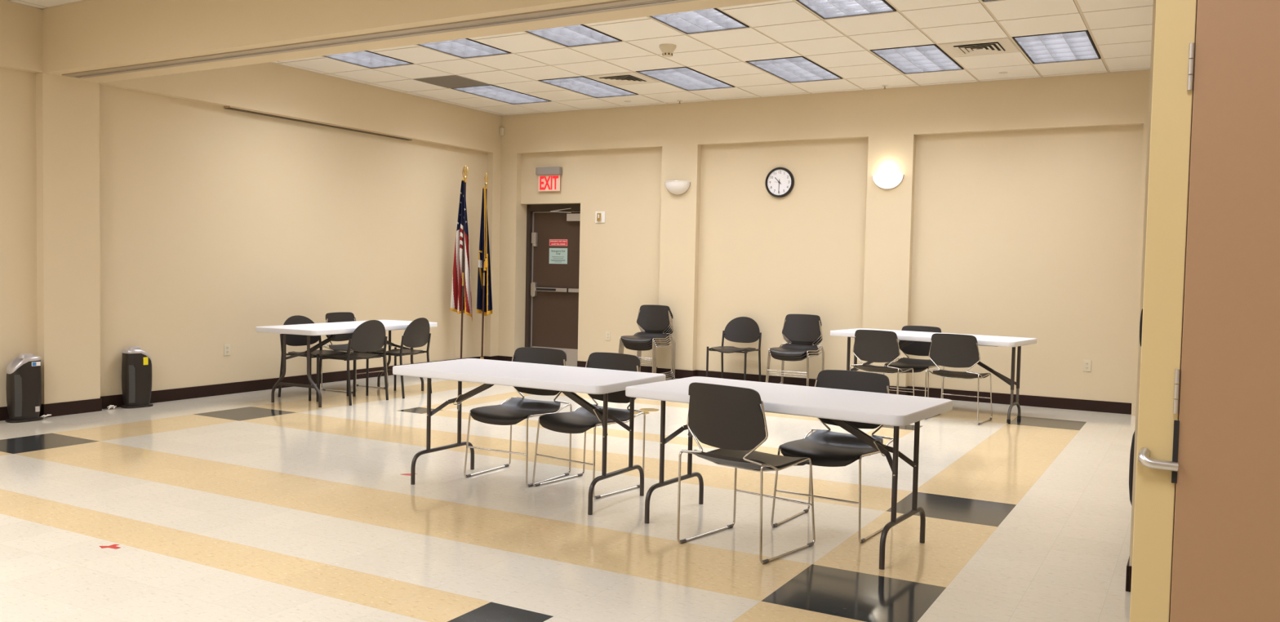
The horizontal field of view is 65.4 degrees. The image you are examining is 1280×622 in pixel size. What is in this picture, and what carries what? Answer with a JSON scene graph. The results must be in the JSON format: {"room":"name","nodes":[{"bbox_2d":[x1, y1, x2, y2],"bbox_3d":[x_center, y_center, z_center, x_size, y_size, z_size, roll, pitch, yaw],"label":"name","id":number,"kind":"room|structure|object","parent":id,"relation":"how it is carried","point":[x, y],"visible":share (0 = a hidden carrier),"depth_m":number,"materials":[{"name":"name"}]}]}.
{"room":"event hall","nodes":[
{"label":"event hall","id":0,"kind":"room"},
{"bbox_2d":[0,0,502,407],"bbox_3d":[-5.349,-0.898,7.901,0.320,3.600,13.350,3,3,30],"label":"wall","id":1,"kind":"structure","parent":0,"point":[161,218],"depth_m":9.84,"materials":[{"name":"beige paint"}]},
{"bbox_2d":[223,343,230,355],"bbox_3d":[-4.139,0.389,10.007,0.009,0.116,0.072,3,3,30],"label":"wall outlet","id":2,"kind":"object","parent":1,"relation":"attached to","point":[227,347],"visible":1,"depth_m":10.00,"materials":[{"name":"beige plastic"}]},
{"bbox_2d":[0,355,497,421],"bbox_3d":[-4.671,0.815,9.002,0.110,0.112,10.840,3,3,30],"label":"baseboard","id":3,"kind":"structure","parent":1,"relation":"attached to","point":[65,408],"depth_m":9.74,"materials":[{"name":"black rubber"}]},
{"bbox_2d":[223,106,413,140],"bbox_3d":[-3.427,-2.046,10.978,0.090,0.022,2.620,3,3,30],"label":"case","id":4,"kind":"object","parent":1,"relation":"attached to","point":[232,108],"visible":1,"depth_m":10.76,"materials":[{"name":"beige"}]},
{"bbox_2d":[0,374,1135,621],"bbox_3d":[-0.716,1.098,5.659,10.973,0.001,14.326,3,3,30],"label":"floor","id":5,"kind":"structure","parent":0,"point":[240,507],"depth_m":5.31,"materials":[{"name":"beige tile"}]},
{"bbox_2d":[4,353,43,422],"bbox_3d":[-5.040,0.624,8.164,0.176,0.550,0.260,3,3,34],"label":"air purifier","id":6,"kind":"object","parent":5,"relation":"on","point":[24,372],"visible":1,"depth_m":8.10,"materials":[{"name":"black plastic"}]},
{"bbox_2d":[14,374,22,417],"bbox_3d":[-5.021,0.684,8.058,0.011,0.340,0.052,4,3,43],"label":"grille","id":7,"kind":"object","parent":6,"relation":"attached to","point":[18,378],"depth_m":8.06,"materials":[{"name":"grey plastic"}]},
{"bbox_2d":[99,543,119,549],"bbox_3d":[-2.476,1.104,4.662,0.083,0.001,0.092,0,3,-34],"label":"tape mark","id":8,"kind":"object","parent":5,"relation":"on","point":[113,546],"visible":1,"depth_m":4.67,"materials":[{"name":"red plastic"}]},
{"bbox_2d":[106,404,116,408],"bbox_3d":[-4.707,0.855,8.902,0.051,0.036,0.103,3,3,30],"label":"paper scrap","id":9,"kind":"object","parent":5,"relation":"on","point":[110,406],"visible":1,"depth_m":8.89,"materials":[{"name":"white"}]},
{"bbox_2d":[120,346,153,408],"bbox_3d":[-4.566,0.595,9.057,0.176,0.550,0.260,3,3,38],"label":"air purifier","id":10,"kind":"object","parent":5,"relation":"on","point":[136,363],"visible":1,"depth_m":8.98,"materials":[{"name":"black plastic"}]},
{"bbox_2d":[128,364,135,403],"bbox_3d":[-4.556,0.655,8.949,0.052,0.340,0.011,-1,3,-43],"label":"grille","id":11,"kind":"object","parent":10,"relation":"attached to","point":[131,367],"depth_m":8.95,"materials":[{"name":"grey plastic"}]},
{"bbox_2d":[277,315,348,400],"bbox_3d":[-3.269,0.456,9.990,0.507,0.803,0.511,3,3,32],"label":"chair","id":12,"kind":"object","parent":5,"relation":"on","point":[291,340],"visible":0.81,"depth_m":10.04,"materials":[{"name":"black plastic"}]},
{"bbox_2d":[255,320,437,407],"bbox_3d":[-2.902,0.499,10.054,0.762,0.726,1.829,2,3,26],"label":"folding table","id":13,"kind":"object","parent":5,"relation":"on","point":[332,329],"visible":0.88,"depth_m":9.47,"materials":[{"name":"white plastic"}]},
{"bbox_2d":[316,320,388,405],"bbox_3d":[-2.788,0.478,9.722,0.507,0.803,0.511,3,3,30],"label":"chair","id":14,"kind":"object","parent":5,"relation":"on","point":[370,335],"visible":1,"depth_m":9.61,"materials":[{"name":"black plastic"}]},
{"bbox_2d":[320,311,388,393],"bbox_3d":[-3.021,0.429,10.595,0.523,0.813,0.504,2,3,28],"label":"chair","id":15,"kind":"object","parent":5,"relation":"on","point":[338,317],"visible":0.56,"depth_m":10.64,"materials":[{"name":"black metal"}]},
{"bbox_2d":[365,317,431,398],"bbox_3d":[-2.463,0.461,10.272,0.507,0.803,0.511,2,3,22],"label":"chair","id":16,"kind":"object","parent":5,"relation":"on","point":[417,334],"visible":0.96,"depth_m":10.14,"materials":[{"name":"black plastic"}]},
{"bbox_2d":[449,165,472,359],"bbox_3d":[-2.259,-0.545,12.687,0.279,2.610,0.260,0,3,-20],"label":"flag","id":17,"kind":"object","parent":5,"relation":"on","point":[461,297],"visible":1,"depth_m":12.68,"materials":[{"name":"multicoloured fabric"}]},
{"bbox_2d":[476,172,493,359],"bbox_3d":[-2.049,-0.531,13.039,0.260,2.560,0.260,3,3,30],"label":"flag","id":18,"kind":"object","parent":5,"relation":"on","point":[484,297],"visible":1,"depth_m":13.03,"materials":[{"name":"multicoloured fabric"}]},
{"bbox_2d":[463,346,572,487],"bbox_3d":[-0.777,0.658,6.404,0.504,0.813,0.523,3,3,30],"label":"chair","id":19,"kind":"object","parent":5,"relation":"on","point":[517,409],"visible":0.84,"depth_m":6.49,"materials":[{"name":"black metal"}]},
{"bbox_2d":[392,358,665,515],"bbox_3d":[-0.684,0.720,6.021,1.524,0.726,0.762,3,3,30],"label":"folding table","id":20,"kind":"object","parent":5,"relation":"on","point":[569,380],"visible":0.96,"depth_m":5.83,"materials":[{"name":"white plastic"}]},
{"bbox_2d":[532,351,645,498],"bbox_3d":[-0.310,0.679,6.140,0.504,0.813,0.523,3,3,38],"label":"chair","id":21,"kind":"object","parent":5,"relation":"on","point":[580,420],"visible":0.77,"depth_m":6.19,"materials":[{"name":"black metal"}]},
{"bbox_2d":[634,411,648,414],"bbox_3d":[-0.007,0.951,9.335,0.190,0.006,0.190,3,3,30],"label":"floor outlet","id":22,"kind":"object","parent":5,"relation":"on","point":[635,412],"visible":0.45,"depth_m":9.31,"materials":[{"name":"gold metal"}]},
{"bbox_2d":[639,408,658,411],"bbox_3d":[0.087,0.944,9.534,0.190,0.006,0.190,3,3,30],"label":"floor outlet","id":23,"kind":"object","parent":5,"relation":"on","point":[642,409],"visible":0.99,"depth_m":9.50,"materials":[{"name":"gold metal"}]},
{"bbox_2d":[622,314,675,380],"bbox_3d":[0.104,0.427,12.134,0.504,0.813,0.523,3,3,30],"label":"chair","id":24,"kind":"object","parent":5,"relation":"on","point":[672,331],"visible":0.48,"depth_m":12.01,"materials":[{"name":"silver metal"}]},
{"bbox_2d":[621,312,675,378],"bbox_3d":[0.093,0.405,12.114,0.504,0.813,0.523,3,3,30],"label":"chair","id":25,"kind":"object","parent":24,"relation":"on","point":[671,330],"visible":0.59,"depth_m":12.03,"materials":[{"name":"silver metal"}]},
{"bbox_2d":[620,310,674,377],"bbox_3d":[0.083,0.383,12.095,0.504,0.813,0.523,3,3,30],"label":"chair","id":26,"kind":"object","parent":25,"relation":"on","point":[670,328],"visible":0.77,"depth_m":12.01,"materials":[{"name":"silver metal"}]},
{"bbox_2d":[619,308,673,375],"bbox_3d":[0.073,0.361,12.075,0.504,0.813,0.523,3,3,30],"label":"chair","id":27,"kind":"object","parent":26,"relation":"on","point":[669,326],"visible":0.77,"depth_m":12.03,"materials":[{"name":"silver metal"}]},
{"bbox_2d":[618,304,672,373],"bbox_3d":[0.063,0.339,12.056,0.504,0.813,0.523,3,3,30],"label":"chair","id":28,"kind":"object","parent":27,"relation":"on","point":[651,317],"visible":0.89,"depth_m":12.20,"materials":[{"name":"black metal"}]},
{"bbox_2d":[706,316,761,382],"bbox_3d":[1.105,0.476,11.632,0.511,0.803,0.507,3,3,30],"label":"chair","id":29,"kind":"object","parent":5,"relation":"on","point":[740,329],"visible":0.97,"depth_m":11.76,"materials":[{"name":"black plastic"}]},
{"bbox_2d":[676,382,815,564],"bbox_3d":[0.534,0.750,4.916,0.504,0.813,0.523,3,3,41],"label":"chair","id":30,"kind":"object","parent":5,"relation":"on","point":[731,420],"visible":1,"depth_m":4.75,"materials":[{"name":"black plastic"}]},
{"bbox_2d":[625,376,952,569],"bbox_3d":[0.739,0.787,5.159,1.524,0.726,0.762,3,3,34],"label":"folding table","id":31,"kind":"object","parent":5,"relation":"on","point":[841,406],"visible":0.79,"depth_m":4.91,"materials":[{"name":"white plastic"}]},
{"bbox_2d":[767,324,824,386],"bbox_3d":[1.749,0.503,11.178,0.504,0.813,0.523,3,3,30],"label":"chair","id":32,"kind":"object","parent":5,"relation":"on","point":[821,340],"visible":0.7,"depth_m":11.05,"materials":[{"name":"silver metal"}]},
{"bbox_2d":[766,320,823,386],"bbox_3d":[1.739,0.476,11.157,0.504,0.813,0.523,3,3,30],"label":"chair","id":33,"kind":"object","parent":32,"relation":"on","point":[820,337],"visible":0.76,"depth_m":11.08,"materials":[{"name":"silver metal"}]},
{"bbox_2d":[765,314,822,386],"bbox_3d":[1.728,0.450,11.136,0.504,0.813,0.523,3,3,30],"label":"chair","id":34,"kind":"object","parent":33,"relation":"on","point":[797,327],"visible":0.92,"depth_m":11.28,"materials":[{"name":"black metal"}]},
{"bbox_2d":[770,369,893,542],"bbox_3d":[1.036,0.743,5.305,0.504,0.813,0.523,3,3,34],"label":"chair","id":35,"kind":"object","parent":5,"relation":"on","point":[824,447],"visible":0.68,"depth_m":5.38,"materials":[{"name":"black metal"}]},
{"bbox_2d":[849,329,914,395],"bbox_3d":[2.357,0.581,9.680,0.504,0.813,0.523,3,3,34],"label":"chair","id":36,"kind":"object","parent":5,"relation":"on","point":[869,345],"visible":0.87,"depth_m":9.48,"materials":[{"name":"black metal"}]},
{"bbox_2d":[883,325,944,398],"bbox_3d":[2.789,0.568,10.186,0.504,0.813,0.523,3,3,34],"label":"chair","id":37,"kind":"object","parent":5,"relation":"on","point":[917,348],"visible":0.62,"depth_m":10.33,"materials":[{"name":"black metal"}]},
{"bbox_2d":[830,328,1036,422],"bbox_3d":[2.845,0.611,9.809,1.829,0.762,0.762,3,3,38],"label":"folding table","id":38,"kind":"object","parent":5,"relation":"on","point":[908,336],"visible":0.54,"depth_m":9.42,"materials":[{"name":"white plastic"}]},
{"bbox_2d":[924,333,992,425],"bbox_3d":[2.988,0.610,9.323,0.504,0.813,0.523,3,3,34],"label":"chair","id":39,"kind":"object","parent":5,"relation":"on","point":[949,350],"visible":0.94,"depth_m":9.13,"materials":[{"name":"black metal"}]},
{"bbox_2d":[1129,0,1279,621],"bbox_3d":[1.619,-0.131,2.109,0.982,2.840,0.080,2,3,27],"label":"door","id":40,"kind":"structure","parent":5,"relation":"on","point":[1206,548],"depth_m":2.27,"materials":[{"name":"brown wood"}]},
{"bbox_2d":[3,0,1153,115],"bbox_3d":[-0.784,-2.435,5.401,10.600,0.322,14.000,3,3,30],"label":"ceiling","id":41,"kind":"structure","parent":0,"point":[1120,31],"depth_m":9.35,"materials":[{"name":"beige tile"}]},
{"bbox_2d":[321,50,413,68],"bbox_3d":[-2.848,-2.595,9.766,0.588,0.175,1.194,3,3,30],"label":"ceiling light","id":42,"kind":"object","parent":41,"relation":"attached to","point":[366,59],"visible":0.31,"depth_m":10.06,"materials":[{"name":"white plastic"}]},
{"bbox_2d":[413,75,489,88],"bbox_3d":[-2.092,-2.547,11.103,0.592,0.007,0.590,3,3,30],"label":"ceiling vent","id":43,"kind":"object","parent":41,"relation":"in","point":[453,81],"visible":1,"depth_m":11.07,"materials":[{"name":"brown"}]},
{"bbox_2d":[416,38,511,58],"bbox_3d":[-1.777,-2.546,9.158,0.588,0.175,1.194,3,3,30],"label":"ceiling light","id":44,"kind":"object","parent":41,"relation":"attached to","point":[463,48],"visible":0.34,"depth_m":9.45,"materials":[{"name":"white plastic"}]},
{"bbox_2d":[450,84,551,104],"bbox_3d":[-1.635,-2.662,11.898,0.588,0.175,1.194,3,3,30],"label":"ceiling light","id":45,"kind":"object","parent":41,"relation":"attached to","point":[491,91],"visible":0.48,"depth_m":11.96,"materials":[{"name":"white plastic"}]},
{"bbox_2d":[524,24,622,47],"bbox_3d":[-0.707,-2.498,8.551,0.588,0.175,1.194,3,3,30],"label":"ceiling light","id":46,"kind":"object","parent":41,"relation":"attached to","point":[579,34],"visible":0.41,"depth_m":8.84,"materials":[{"name":"white plastic"}]},
{"bbox_2d":[537,75,638,97],"bbox_3d":[-0.565,-2.613,11.291,0.588,0.175,1.194,3,3,30],"label":"ceiling light","id":47,"kind":"object","parent":41,"relation":"attached to","point":[583,85],"visible":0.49,"depth_m":11.35,"materials":[{"name":"white plastic"}]},
{"bbox_2d":[585,71,659,85],"bbox_3d":[-0.183,-2.486,10.725,0.580,0.016,0.580,3,3,30],"label":"ceiling vent","id":48,"kind":"object","parent":41,"relation":"in","point":[623,78],"visible":1,"depth_m":10.69,"materials":[{"name":"beige metal"}]},
{"bbox_2d":[658,43,676,57],"bbox_3d":[0.252,-2.363,9.072,0.156,0.100,0.156,3,3,30],"label":"smoke detector","id":49,"kind":"object","parent":41,"relation":"attached to","point":[667,49],"visible":1,"depth_m":9.03,"materials":[{"name":"beige plastic"}]},
{"bbox_2d":[635,66,734,90],"bbox_3d":[0.506,-2.565,10.683,0.588,0.175,1.194,3,3,30],"label":"ceiling light","id":50,"kind":"object","parent":41,"relation":"attached to","point":[686,78],"visible":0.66,"depth_m":10.74,"materials":[{"name":"white plastic"}]},
{"bbox_2d":[649,8,749,34],"bbox_3d":[0.364,-2.449,7.944,0.588,0.175,1.194,3,3,30],"label":"ceiling light","id":51,"kind":"object","parent":41,"relation":"attached to","point":[713,19],"visible":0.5,"depth_m":8.23,"materials":[{"name":"white plastic"}]},
{"bbox_2d":[745,56,842,82],"bbox_3d":[1.577,-2.516,10.076,0.588,0.175,1.194,3,3,30],"label":"ceiling light","id":52,"kind":"object","parent":41,"relation":"attached to","point":[797,68],"visible":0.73,"depth_m":10.13,"materials":[{"name":"white plastic"}]},
{"bbox_2d":[795,0,896,18],"bbox_3d":[1.435,-2.400,7.336,0.588,0.175,1.194,3,3,30],"label":"ceiling light","id":53,"kind":"object","parent":41,"relation":"attached to","point":[825,9],"visible":0.9,"depth_m":7.74,"materials":[{"name":"white plastic"}]},
{"bbox_2d":[870,44,964,74],"bbox_3d":[2.648,-2.467,9.469,0.588,0.175,1.194,3,3,30],"label":"ceiling light","id":54,"kind":"object","parent":41,"relation":"attached to","point":[922,58],"visible":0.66,"depth_m":9.52,"materials":[{"name":"white plastic"}]},
{"bbox_2d":[938,37,1019,57],"bbox_3d":[3.030,-2.340,8.903,0.580,0.016,0.580,3,3,30],"label":"ceiling vent","id":55,"kind":"object","parent":41,"relation":"in","point":[998,46],"visible":1,"depth_m":8.87,"materials":[{"name":"beige metal"}]},
{"bbox_2d":[1012,30,1100,63],"bbox_3d":[3.719,-2.419,8.861,0.588,0.175,1.194,3,3,30],"label":"ceiling light","id":56,"kind":"object","parent":41,"relation":"attached to","point":[1073,46],"visible":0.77,"depth_m":8.91,"materials":[{"name":"white plastic"}]},
{"bbox_2d":[497,70,1150,416],"bbox_3d":[2.455,-0.888,11.438,10.400,3.600,0.510,3,3,30],"label":"wall","id":57,"kind":"structure","parent":0,"point":[1017,208],"depth_m":11.10,"materials":[{"name":"beige paint"}]},
{"bbox_2d":[499,127,504,135],"bbox_3d":[-1.871,-2.433,13.525,0.050,0.105,0.054,3,3,30],"label":"sensor","id":58,"kind":"object","parent":57,"relation":"attached to","point":[501,129],"visible":1,"depth_m":13.51,"materials":[{"name":"beige plastic"}]},
{"bbox_2d":[535,166,562,191],"bbox_3d":[-1.213,-1.753,13.275,0.385,0.315,0.074,3,3,30],"label":"exit sign","id":59,"kind":"object","parent":57,"relation":"attached to","point":[548,180],"visible":1,"depth_m":13.26,"materials":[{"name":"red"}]},
{"bbox_2d":[524,204,580,366],"bbox_3d":[-1.152,-0.347,13.495,0.965,2.190,0.231,3,3,30],"label":"door","id":60,"kind":"structure","parent":57,"relation":"in","point":[552,290],"depth_m":13.57,"materials":[{"name":"brown paint"}]},
{"bbox_2d":[549,248,567,263],"bbox_3d":[-1.108,-0.746,13.512,0.297,0.213,0.004,3,3,30],"label":"paper notice","id":61,"kind":"object","parent":60,"relation":"attached to","point":[557,255],"visible":1,"depth_m":13.51,"materials":[{"name":"green"}]},
{"bbox_2d":[549,239,567,245],"bbox_3d":[-1.104,-0.925,13.504,0.297,0.090,0.005,3,3,30],"label":"warning sign","id":62,"kind":"object","parent":60,"relation":"attached to","point":[552,242],"visible":1,"depth_m":13.50,"materials":[{"name":"red plastic"}]},
{"bbox_2d":[595,211,604,222],"bbox_3d":[-0.521,-1.216,12.921,0.144,0.147,0.036,3,3,30],"label":"wall control","id":63,"kind":"object","parent":57,"relation":"attached to","point":[599,215],"visible":1,"depth_m":12.91,"materials":[{"name":"white plastic"}]},
{"bbox_2d":[605,331,610,340],"bbox_3d":[-0.414,0.322,12.925,0.072,0.116,0.009,3,3,30],"label":"wall outlet","id":64,"kind":"object","parent":57,"relation":"attached to","point":[607,333],"visible":1,"depth_m":12.92,"materials":[{"name":"beige plastic"}]},
{"bbox_2d":[664,180,690,195],"bbox_3d":[0.436,-1.509,12.201,0.348,0.174,0.126,3,3,30],"label":"wall sconce","id":65,"kind":"object","parent":57,"relation":"attached to","point":[676,188],"visible":1,"depth_m":12.16,"materials":[{"name":"white glass"}]},
{"bbox_2d":[764,167,794,197],"bbox_3d":[1.633,-1.507,11.684,0.354,0.354,0.039,3,3,30],"label":"wall clock","id":66,"kind":"object","parent":57,"relation":"attached to","point":[780,181],"visible":1,"depth_m":11.68,"materials":[{"name":"black"}]},
{"bbox_2d":[497,355,1131,414],"bbox_3d":[1.507,0.819,11.870,7.820,0.112,0.250,3,3,30],"label":"baseboard","id":67,"kind":"structure","parent":57,"relation":"attached to","point":[1000,398],"depth_m":10.72,"materials":[{"name":"black rubber"}]},
{"bbox_2d":[872,173,903,189],"bbox_3d":[2.697,-1.425,10.920,0.348,0.174,0.122,3,3,30],"label":"wall sconce","id":68,"kind":"object","parent":57,"relation":"attached to","point":[886,181],"visible":1,"depth_m":10.89,"materials":[{"name":"white glass"}]},
{"bbox_2d":[1083,360,1091,371],"bbox_3d":[4.534,0.555,10.118,0.072,0.116,0.009,3,3,30],"label":"wall outlet","id":69,"kind":"object","parent":57,"relation":"attached to","point":[1086,363],"visible":1,"depth_m":10.12,"materials":[{"name":"beige plastic"}]},
{"bbox_2d":[1128,0,1155,566],"bbox_3d":[4.501,-0.630,6.451,1.905,3.600,6.150,3,3,30],"label":"wall","id":70,"kind":"structure","parent":0,"point":[1154,1],"depth_m":4.26,"materials":[{"name":"beige paint"}]},
{"bbox_2d":[62,0,697,78],"bbox_3d":[-1.255,-1.801,6.361,8.065,0.012,0.160,3,3,30],"label":"trim","id":71,"kind":"structure","parent":70,"relation":"attached to","point":[619,5],"depth_m":6.54,"materials":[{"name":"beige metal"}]},
{"bbox_2d":[42,0,778,83],"bbox_3d":[-0.421,-2.142,5.943,10.080,0.740,0.485,3,3,30],"label":"ceiling beam","id":72,"kind":"structure","parent":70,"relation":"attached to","point":[91,34],"depth_m":7.07,"materials":[{"name":"beige paint"}]},
{"bbox_2d":[1125,555,1132,591],"bbox_3d":[4.458,1.112,6.524,1.915,0.112,6.160,3,3,30],"label":"baseboard","id":73,"kind":"structure","parent":70,"relation":"attached to","point":[1128,577],"depth_m":4.32,"materials":[{"name":"black rubber"}]},
{"bbox_2d":[1128,431,1134,503],"bbox_3d":[2.224,0.709,4.502,0.026,0.370,0.140,3,3,30],"label":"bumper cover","id":74,"kind":"object","parent":70,"relation":"attached to","point":[1131,453],"visible":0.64,"depth_m":4.46,"materials":[{"name":"black"}]},
{"bbox_2d":[1139,308,1142,346],"bbox_3d":[2.147,0.071,4.270,0.015,0.164,0.004,3,3,30],"label":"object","id":75,"kind":"object","parent":70,"relation":"attached to","point":[1141,314],"visible":0.57,"depth_m":4.27,"materials":[{"name":"black"}]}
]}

